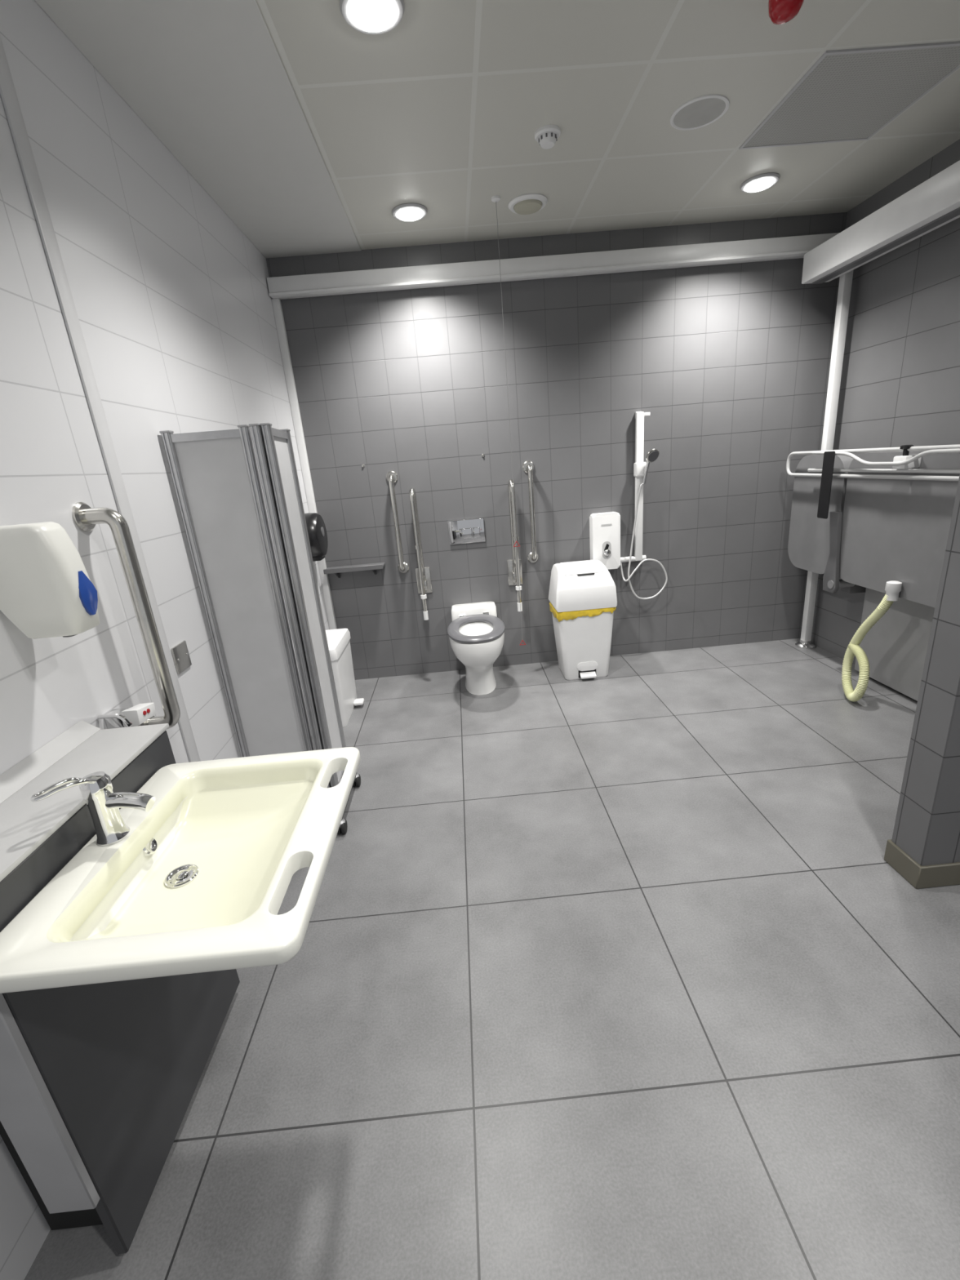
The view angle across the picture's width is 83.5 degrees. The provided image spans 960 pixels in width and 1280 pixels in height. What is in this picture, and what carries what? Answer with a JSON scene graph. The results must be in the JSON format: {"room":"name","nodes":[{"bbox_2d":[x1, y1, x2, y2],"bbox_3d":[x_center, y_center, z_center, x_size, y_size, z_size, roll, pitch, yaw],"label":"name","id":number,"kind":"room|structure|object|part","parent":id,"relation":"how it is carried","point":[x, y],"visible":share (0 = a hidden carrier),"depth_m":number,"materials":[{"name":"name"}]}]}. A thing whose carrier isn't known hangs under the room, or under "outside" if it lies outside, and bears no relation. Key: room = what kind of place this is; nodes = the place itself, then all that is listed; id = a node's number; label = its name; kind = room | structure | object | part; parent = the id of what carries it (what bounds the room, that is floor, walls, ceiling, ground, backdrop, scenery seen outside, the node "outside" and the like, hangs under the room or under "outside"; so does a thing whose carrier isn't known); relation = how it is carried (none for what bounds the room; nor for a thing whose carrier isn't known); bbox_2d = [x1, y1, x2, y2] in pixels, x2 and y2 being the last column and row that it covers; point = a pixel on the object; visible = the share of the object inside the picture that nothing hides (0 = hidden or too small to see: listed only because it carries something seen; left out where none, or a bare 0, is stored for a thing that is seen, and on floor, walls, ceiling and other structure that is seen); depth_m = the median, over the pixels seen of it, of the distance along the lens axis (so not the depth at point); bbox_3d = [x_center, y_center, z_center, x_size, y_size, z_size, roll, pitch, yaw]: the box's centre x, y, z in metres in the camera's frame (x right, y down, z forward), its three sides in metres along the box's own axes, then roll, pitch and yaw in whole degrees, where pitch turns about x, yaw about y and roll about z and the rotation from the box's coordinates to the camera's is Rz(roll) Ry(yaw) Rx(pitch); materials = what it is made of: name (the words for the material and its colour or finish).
{"room":"public restroom","nodes":[
{"label":"public restroom","id":0,"kind":"room"},
{"bbox_2d":[0,0,329,1279],"bbox_3d":[-1.065,-0.188,1.149,0.100,2.660,5.000,-5,18,-1],"label":"wall","id":1,"kind":"structure","parent":0,"point":[172,300],"depth_m":1.55,"materials":[{"name":"white tile"}]},
{"bbox_2d":[0,521,99,639],"bbox_3d":[-0.924,-0.122,1.143,0.168,0.244,0.093,-5,18,-1],"label":"paper towel dispenser","id":2,"kind":"object","parent":1,"relation":"attached to","point":[46,588],"visible":1,"depth_m":1.11,"materials":[{"name":"beige plastic"}]},
{"bbox_2d":[0,35,200,762],"bbox_3d":[-1.033,-0.333,1.585,0.008,2.660,0.055,-5,18,-1],"label":"trim","id":3,"kind":"structure","parent":1,"relation":"attached to","point":[7,91],"depth_m":1.43,"materials":[{"name":"grey metal"}]},
{"bbox_2d":[71,502,180,728],"bbox_3d":[-0.955,-0.040,1.491,0.105,0.676,0.076,-5,18,-1],"label":"grab rail","id":4,"kind":"object","parent":1,"relation":"attached to","point":[86,517],"visible":0.8,"depth_m":1.45,"materials":[{"name":"metal"}]},
{"bbox_2d":[97,702,155,728],"bbox_3d":[-0.937,0.200,1.426,0.094,0.057,0.121,-5,18,-1],"label":"hand control","id":5,"kind":"object","parent":1,"relation":"attached to","point":[135,715],"visible":1,"depth_m":1.41,"materials":[{"name":"white plastic"}]},
{"bbox_2d":[170,640,191,674],"bbox_3d":[-1.000,0.057,1.804,0.010,0.090,0.090,-5,18,-1],"label":"wall plate","id":6,"kind":"object","parent":1,"relation":"attached to","point":[180,655],"visible":1,"depth_m":1.79,"materials":[{"name":"metal"}]},
{"bbox_2d":[34,0,361,257],"bbox_3d":[-0.847,-1.476,0.745,0.555,0.006,5.000,-5,18,-1],"label":"ceiling","id":7,"kind":"structure","parent":1,"relation":"attached to","point":[209,78],"depth_m":1.82,"materials":[{"name":"white paint"}]},
{"bbox_2d":[304,512,328,561],"bbox_3d":[-1.036,-0.644,3.348,0.130,0.290,0.280,-5,18,-1],"label":"dispenser","id":8,"kind":"object","parent":1,"relation":"attached to","point":[316,527],"visible":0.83,"depth_m":3.27,"materials":[{"name":"black plastic"}]},
{"bbox_2d":[312,555,324,561],"bbox_3d":[-1.040,-0.520,3.388,0.100,0.032,0.120,-5,18,-1],"label":"outlet","id":9,"kind":"object","parent":8,"relation":"attached to","point":[314,557],"depth_m":3.33,"materials":[{"name":"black plastic"}]},
{"bbox_2d":[24,638,959,1279],"bbox_3d":[0.802,0.942,1.658,3.630,0.100,5.100,-5,18,-1],"label":"floor","id":10,"kind":"structure","parent":0,"point":[627,973],"depth_m":1.43,"materials":[{"name":"tile"}]},
{"bbox_2d":[0,720,239,1253],"bbox_3d":[-0.821,0.753,1.040,0.206,0.904,0.895,-5,18,-1],"label":"vanity unit","id":11,"kind":"object","parent":10,"relation":"on","point":[99,1082],"visible":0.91,"depth_m":1.03,"materials":[{"name":"laminate"}]},
{"bbox_3d":[-0.761,0.716,0.874,0.083,0.657,0.016,-5,18,-1],"label":"panel","id":12,"kind":"part","parent":11,"relation":"part of","materials":[{"name":"white laminate"}]},
{"bbox_3d":[-0.845,0.725,1.201,0.168,0.862,0.480,-5,18,-1],"label":"frame","id":13,"kind":"part","parent":11,"relation":"part of","materials":[{"name":"black rubber"}]},
{"bbox_2d":[0,746,360,993],"bbox_3d":[-0.507,0.431,1.045,0.477,0.140,0.578,-5,18,-1],"label":"basin","id":14,"kind":"object","parent":11,"relation":"attached to","point":[199,881],"visible":1,"depth_m":0.98,"materials":[{"name":"beige ceramic"}]},
{"bbox_2d":[30,771,155,846],"bbox_3d":[-0.697,0.310,0.999,0.173,0.150,0.086,-12,19,-19],"label":"mixer tap","id":15,"kind":"object","parent":14,"relation":"on","point":[104,805],"visible":1,"depth_m":0.99,"materials":[{"name":"silver metal"}]},
{"bbox_3d":[-0.734,0.263,0.951,0.032,0.025,0.096,11,24,40],"label":"lever","id":16,"kind":"part","parent":15,"relation":"part of","materials":[{"name":"silver metal"}]},
{"bbox_3d":[-0.652,0.302,1.004,0.090,0.036,0.030,-2,18,9],"label":"spout","id":17,"kind":"part","parent":15,"relation":"part of","materials":[{"name":"silver metal"}]},
{"bbox_2d":[159,422,360,834],"bbox_3d":[-0.818,0.022,2.133,0.377,1.613,0.499,-5,18,-1],"label":"folding screen","id":18,"kind":"object","parent":10,"relation":"on","point":[215,477],"visible":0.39,"depth_m":2.00,"materials":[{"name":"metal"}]},
{"bbox_3d":[-0.989,0.007,2.028,0.032,1.475,0.032,-5,18,-1],"label":"post","id":19,"kind":"part","parent":18,"relation":"part of","materials":[{"name":"metal"}]},
{"bbox_3d":[-0.924,-0.691,1.819,0.231,0.026,0.020,-7,18,-5],"label":"rail","id":20,"kind":"part","parent":18,"relation":"part of","materials":[{"name":"metal"}]},
{"bbox_3d":[-0.865,-0.008,2.042,0.227,1.435,0.006,-7,18,-5],"label":"panel","id":21,"kind":"part","parent":18,"relation":"part of","materials":[{"name":"grey plastic"}]},
{"bbox_3d":[-0.741,-0.022,2.052,0.032,1.475,0.032,-5,18,-1],"label":"post","id":22,"kind":"part","parent":18,"relation":"part of","materials":[{"name":"metal"}]},
{"bbox_3d":[-0.743,-0.756,1.970,0.020,0.026,0.261,-6,18,-5],"label":"rail","id":23,"kind":"part","parent":18,"relation":"part of","materials":[{"name":"metal"}]},
{"bbox_3d":[-0.701,-0.024,2.048,0.032,1.475,0.032,-5,18,-1],"label":"post","id":24,"kind":"part","parent":18,"relation":"part of","materials":[{"name":"metal"}]},
{"bbox_3d":[-0.669,-0.031,2.058,0.032,1.475,0.032,-5,18,-1],"label":"post","id":25,"kind":"part","parent":18,"relation":"part of","materials":[{"name":"metal"}]},
{"bbox_3d":[-0.684,-0.073,2.193,0.006,1.435,0.257,-6,18,-5],"label":"panel","id":26,"kind":"part","parent":18,"relation":"part of","materials":[{"name":"grey plastic"}]},
{"bbox_3d":[-0.700,-0.115,2.324,0.032,1.475,0.032,-5,18,-1],"label":"post","id":27,"kind":"part","parent":18,"relation":"part of","materials":[{"name":"metal"}]},
{"bbox_3d":[-0.626,0.610,2.416,0.020,0.026,0.261,-6,18,-5],"label":"rail","id":28,"kind":"part","parent":18,"relation":"part of","materials":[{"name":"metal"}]},
{"bbox_2d":[325,628,364,727],"bbox_3d":[-0.890,0.228,3.321,0.252,0.500,0.454,-5,18,-1],"label":"bin","id":29,"kind":"object","parent":10,"relation":"on","point":[338,640],"visible":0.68,"depth_m":3.25,"materials":[{"name":"white plastic"}]},
{"bbox_3d":[-0.929,0.026,3.254,0.210,0.068,0.454,-5,18,-1],"label":"lid","id":30,"kind":"part","parent":29,"relation":"part of","materials":[{"name":"white plastic"}]},
{"bbox_2d":[447,601,504,694],"bbox_3d":[-0.013,0.079,3.544,0.364,0.502,0.703,-5,18,-1],"label":"toilet","id":31,"kind":"object","parent":10,"relation":"on","point":[476,633],"visible":1,"depth_m":3.46,"materials":[{"name":"white ceramic"}]},
{"bbox_3d":[-0.026,-0.079,3.428,0.364,0.028,0.570,-5,18,-1],"label":"seat","id":32,"kind":"part","parent":31,"relation":"part of","materials":[{"name":"grey plastic"}]},
{"bbox_2d":[548,560,617,679],"bbox_3d":[0.683,-0.138,3.608,0.392,0.760,0.338,-5,18,-1],"label":"pedal bin","id":33,"kind":"object","parent":10,"relation":"on","point":[583,598],"visible":1,"depth_m":3.47,"materials":[{"name":"white plastic"}]},
{"bbox_3d":[0.664,-0.368,3.535,0.392,0.265,0.334,-5,18,-1],"label":"lid","id":34,"kind":"part","parent":33,"relation":"part of","materials":[{"name":"white plastic"}]},
{"bbox_2d":[577,661,597,671],"bbox_3d":[0.713,0.170,3.577,0.140,0.060,0.029,-5,18,-1],"label":"pedal","id":35,"kind":"object","parent":33,"relation":"attached to","point":[581,665],"depth_m":3.56,"materials":[{"name":"white plastic"}]},
{"bbox_2d":[795,269,853,648],"bbox_3d":[2.225,-1.092,3.472,0.124,2.400,0.124,-5,18,-1],"label":"support post","id":36,"kind":"object","parent":10,"relation":"on","point":[845,280],"visible":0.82,"depth_m":3.32,"materials":[{"name":"white metal"}]},
{"bbox_2d":[266,212,846,679],"bbox_3d":[0.571,-1.131,3.608,3.630,2.660,0.100,-5,18,-1],"label":"wall","id":37,"kind":"structure","parent":0,"point":[729,364],"depth_m":3.48,"materials":[{"name":"tile"}]},
{"bbox_2d":[271,298,337,629],"bbox_3d":[-1.101,-0.849,3.542,0.045,2.440,0.040,-5,18,-1],"label":"trim","id":38,"kind":"structure","parent":37,"relation":"attached to","point":[277,304],"depth_m":3.38,"materials":[{"name":"white paint"}]},
{"bbox_2d":[323,562,385,577],"bbox_3d":[-0.841,-0.462,3.635,0.395,0.086,0.124,-5,18,-1],"label":"wall shelf","id":39,"kind":"object","parent":37,"relation":"attached to","point":[374,566],"visible":1,"depth_m":3.57,"materials":[{"name":"metal"}]},
{"bbox_2d":[386,471,408,573],"bbox_3d":[-0.549,-0.767,3.564,0.076,0.676,0.101,-5,18,-1],"label":"grab rail","id":40,"kind":"object","parent":37,"relation":"attached to","point":[391,477],"visible":1,"depth_m":3.51,"materials":[{"name":"metal"}]},
{"bbox_2d":[408,487,432,620],"bbox_3d":[-0.401,-0.571,3.573,0.100,0.854,0.218,-5,18,-1],"label":"support rail","id":41,"kind":"object","parent":37,"relation":"attached to","point":[423,575],"visible":1,"depth_m":3.53,"materials":[{"name":"metal"}]},
{"bbox_3d":[-0.395,-0.525,3.495,0.024,0.740,0.029,-5,18,-1],"label":"leg","id":42,"kind":"part","parent":41,"relation":"part of","materials":[{"name":"metal"}]},
{"bbox_3d":[-0.389,-0.413,3.732,0.100,0.180,0.012,-5,18,-1],"label":"wall plate","id":43,"kind":"part","parent":41,"relation":"part of","materials":[{"name":"metal"}]},
{"bbox_2d":[448,517,485,544],"bbox_3d":[-0.089,-0.736,3.639,0.244,0.160,0.020,-5,18,-1],"label":"flush plate","id":44,"kind":"object","parent":37,"relation":"attached to","point":[473,530],"visible":1,"depth_m":3.63,"materials":[{"name":"silver metal"}]},
{"bbox_2d":[506,479,522,611],"bbox_3d":[0.232,-0.629,3.586,0.100,0.854,0.218,-5,18,-1],"label":"support rail","id":45,"kind":"object","parent":37,"relation":"attached to","point":[513,571],"visible":0.95,"depth_m":3.55,"materials":[{"name":"metal"}]},
{"bbox_3d":[0.243,-0.472,3.745,0.100,0.180,0.012,-5,18,-1],"label":"wall plate","id":46,"kind":"part","parent":45,"relation":"part of","materials":[{"name":"metal"}]},
{"bbox_3d":[0.237,-0.584,3.507,0.024,0.740,0.029,-5,18,-1],"label":"leg","id":47,"kind":"part","parent":45,"relation":"part of","materials":[{"name":"metal"}]},
{"bbox_2d":[522,461,538,563],"bbox_3d":[0.345,-0.840,3.585,0.076,0.676,0.101,-5,18,-1],"label":"grab rail","id":48,"kind":"object","parent":37,"relation":"attached to","point":[528,466],"visible":1,"depth_m":3.54,"materials":[{"name":"metal"}]},
{"bbox_2d":[266,232,839,299],"bbox_3d":[0.474,-2.197,3.156,3.405,0.095,0.088,-5,18,-1],"label":"track","id":49,"kind":"object","parent":37,"relation":"attached to","point":[428,276],"visible":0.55,"depth_m":3.13,"materials":[{"name":"white metal"}]},
{"bbox_2d":[801,160,959,284],"bbox_3d":[2.038,-1.869,2.171,0.170,0.163,2.120,-5,18,-1],"label":"track","id":50,"kind":"object","parent":49,"relation":"attached to","point":[934,203],"visible":1,"depth_m":2.57,"materials":[{"name":"white metal"}]},
{"bbox_2d":[589,511,620,569],"bbox_3d":[0.854,-0.671,3.661,0.188,0.376,0.108,-5,18,-1],"label":"shower","id":51,"kind":"object","parent":37,"relation":"attached to","point":[604,527],"visible":0.87,"depth_m":3.63,"materials":[{"name":"white plastic"}]},
{"bbox_3d":[0.860,-0.610,3.649,0.060,0.120,0.004,-5,18,-1],"label":"dial panel","id":52,"kind":"part","parent":51,"relation":"part of","materials":[{"name":"silver metal"}]},
{"bbox_2d":[620,411,649,562],"bbox_3d":[1.024,-1.001,3.581,0.203,0.963,0.075,-5,18,-1],"label":"riser rail","id":53,"kind":"object","parent":37,"relation":"attached to","point":[639,465],"visible":0.9,"depth_m":3.55,"materials":[{"name":"white plastic"}]},
{"bbox_3d":[1.061,-1.004,3.584,0.050,0.955,0.030,-5,18,-1],"label":"rail","id":54,"kind":"part","parent":53,"relation":"part of","materials":[{"name":"white plastic"}]},
{"bbox_2d":[620,448,667,599],"bbox_3d":[1.106,-0.750,3.595,0.325,0.993,0.094,-3,18,6],"label":"handset","id":55,"kind":"object","parent":53,"relation":"attached to","point":[653,454],"visible":0.99,"depth_m":3.65,"materials":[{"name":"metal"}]},
{"bbox_3d":[1.082,-1.099,3.489,0.060,0.165,0.025,10,23,39],"label":"handle","id":56,"kind":"part","parent":55,"relation":"part of","materials":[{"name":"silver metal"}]},
{"bbox_2d":[255,0,959,249],"bbox_3d":[0.577,-1.673,0.805,3.630,0.100,5.100,-5,18,-1],"label":"ceiling","id":57,"kind":"structure","parent":0,"point":[442,110],"depth_m":2.01,"materials":[{"name":"tile"}]},
{"bbox_2d":[339,0,404,34],"bbox_3d":[-0.300,-1.759,1.507,0.180,0.029,0.180,-5,18,-1],"label":"recessed light","id":58,"kind":"object","parent":57,"relation":"in","point":[365,16],"visible":1,"depth_m":1.50,"materials":[{"name":"white plastic"}]},
{"bbox_2d":[348,0,395,31],"bbox_3d":[-0.300,-1.755,1.508,0.132,0.021,0.132,-5,18,-1],"label":"diffuser","id":59,"kind":"object","parent":58,"relation":"attached to","point":[364,15],"depth_m":1.50,"materials":[{"name":"white plastic"}]},
{"bbox_2d":[391,203,427,221],"bbox_3d":[-0.354,-2.148,2.714,0.180,0.029,0.180,-5,18,-1],"label":"recessed light","id":60,"kind":"object","parent":57,"relation":"in","point":[405,211],"visible":1,"depth_m":2.68,"materials":[{"name":"white plastic"}]},
{"bbox_2d":[396,207,422,221],"bbox_3d":[-0.353,-2.144,2.716,0.132,0.021,0.132,-5,18,-1],"label":"diffuser","id":61,"kind":"object","parent":60,"relation":"attached to","point":[404,214],"depth_m":2.69,"materials":[{"name":"white plastic"}]},
{"bbox_2d":[491,195,525,644],"bbox_3d":[0.173,-1.074,3.007,0.044,2.332,0.044,-5,18,-1],"label":"pull cord","id":62,"kind":"object","parent":57,"relation":"hanging from","point":[496,198],"visible":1,"depth_m":2.88,"materials":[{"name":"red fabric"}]},
{"bbox_2d":[491,195,500,202],"bbox_3d":[0.078,-2.171,2.650,0.044,0.016,0.044,-5,18,-1],"label":"switch","id":63,"kind":"object","parent":62,"relation":"attached to","point":[495,198],"depth_m":2.64,"materials":[{"name":"white plastic"}]},
{"bbox_3d":[0.147,-1.376,2.909,0.002,1.665,0.002,-5,18,-1],"label":"cord","id":64,"kind":"part","parent":62,"relation":"part of","materials":[{"name":"fabric"}]},
{"bbox_3d":[0.240,-0.293,3.262,0.002,0.620,0.002,-5,18,-1],"label":"cord","id":65,"kind":"part","parent":62,"relation":"part of","materials":[{"name":"fabric"}]},
{"bbox_2d":[508,193,547,214],"bbox_3d":[0.244,-2.203,2.732,0.200,0.033,0.200,-5,18,-1],"label":"valve","id":66,"kind":"object","parent":57,"relation":"attached to","point":[527,203],"visible":1,"depth_m":2.69,"materials":[{"name":"white plastic"}]},
{"bbox_2d":[534,124,560,149],"bbox_3d":[0.272,-2.014,2.163,0.104,0.044,0.104,-5,18,-1],"label":"smoke detector","id":67,"kind":"object","parent":57,"relation":"attached to","point":[547,135],"visible":1,"depth_m":2.14,"materials":[{"name":"white plastic"}]},
{"bbox_2d":[670,94,729,130],"bbox_3d":[0.861,-2.068,2.112,0.216,0.007,0.216,-5,18,-1],"label":"ceiling speaker","id":68,"kind":"object","parent":57,"relation":"attached to","point":[700,112],"visible":1,"depth_m":2.10,"materials":[{"name":"white plastic"}]},
{"bbox_2d":[740,172,779,192],"bbox_3d":[1.415,-2.303,2.721,0.180,0.029,0.180,-5,18,-1],"label":"recessed light","id":69,"kind":"object","parent":57,"relation":"in","point":[760,182],"visible":1,"depth_m":2.69,"materials":[{"name":"white plastic"}]},
{"bbox_2d":[745,177,774,192],"bbox_3d":[1.415,-2.299,2.722,0.132,0.021,0.132,-5,18,-1],"label":"diffuser","id":70,"kind":"object","parent":69,"relation":"attached to","point":[753,184],"depth_m":2.69,"materials":[{"name":"white plastic"}]},
{"bbox_2d":[768,0,804,24],"bbox_3d":[0.872,-1.828,1.527,0.110,0.102,0.110,-5,18,-1],"label":"beacon","id":71,"kind":"object","parent":57,"relation":"attached to","point":[780,11],"visible":1,"depth_m":1.52,"materials":[{"name":"red plastic"}]},
{"bbox_2d":[738,41,959,149],"bbox_3d":[1.456,-2.121,2.117,0.584,0.006,0.586,-5,18,-1],"label":"ceiling vent","id":72,"kind":"object","parent":57,"relation":"in","point":[847,95],"visible":1,"depth_m":2.07,"materials":[{"name":"grey metal"}]},
{"bbox_2d":[786,444,959,702],"bbox_3d":[2.179,-0.321,2.816,0.410,1.336,1.815,-5,18,-1],"label":"bench","id":73,"kind":"object","parent":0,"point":[878,521],"visible":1,"depth_m":2.91,"materials":[{"name":"white plastic"}]},
{"bbox_3d":[2.096,-0.516,3.183,0.025,0.470,0.130,-5,18,-1],"label":"hinge arm","id":74,"kind":"part","parent":73,"relation":"part of"},
{"bbox_3d":[2.272,-0.628,3.171,0.155,0.700,0.080,-5,18,-1],"label":"wall arm","id":75,"kind":"part","parent":73,"relation":"part of"},
{"bbox_3d":[2.041,-0.871,2.651,0.021,0.151,1.780,-5,18,-1],"label":"guard rail","id":76,"kind":"part","parent":73,"relation":"part of","materials":[{"name":"white metal"}]},
{"bbox_3d":[2.049,-0.803,2.552,0.017,0.017,1.550,-5,18,-1],"label":"rail","id":77,"kind":"part","parent":73,"relation":"part of","materials":[{"name":"white metal"}]},
{"bbox_3d":[2.016,-0.853,2.497,0.018,0.083,1.480,-5,18,-1],"label":"drop rail","id":78,"kind":"part","parent":73,"relation":"part of","materials":[{"name":"white metal"}]},
{"bbox_2d":[884,580,902,600],"bbox_3d":[2.110,-0.252,2.748,0.068,0.095,0.068,-5,18,-1],"label":"outlet","id":79,"kind":"object","parent":73,"relation":"attached to","point":[893,588],"depth_m":2.73,"materials":[{"name":"white plastic"}]},
{"bbox_3d":[2.372,0.020,2.712,0.088,0.700,1.120,-5,18,-1],"label":"panel","id":80,"kind":"part","parent":73,"relation":"part of","materials":[{"name":"grey plastic"}]},
{"bbox_3d":[2.035,-0.905,2.566,0.051,0.051,0.051,-5,18,-1],"label":"knob","id":81,"kind":"part","parent":73,"relation":"part of","materials":[{"name":"black plastic"}]},
{"bbox_2d":[811,138,959,664],"bbox_3d":[2.449,-0.513,1.219,0.100,2.660,5.000,-5,18,-1],"label":"wall","id":82,"kind":"structure","parent":0,"point":[900,385],"depth_m":2.90,"materials":[{"name":"tile"}]},
{"bbox_2d":[891,475,959,866],"bbox_3d":[1.849,-0.524,1.409,1.085,2.660,0.125,-5,18,-1],"label":"wall partition","id":83,"kind":"structure","parent":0,"point":[926,828],"depth_m":1.64,"materials":[{"name":"tile"}]},
{"bbox_2d":[884,839,959,888],"bbox_3d":[1.950,0.697,1.807,1.093,0.085,0.141,-5,18,-1],"label":"baseboard","id":84,"kind":"structure","parent":83,"relation":"attached to","point":[943,874],"depth_m":1.74,"materials":[{"name":"tile"}]}
]}

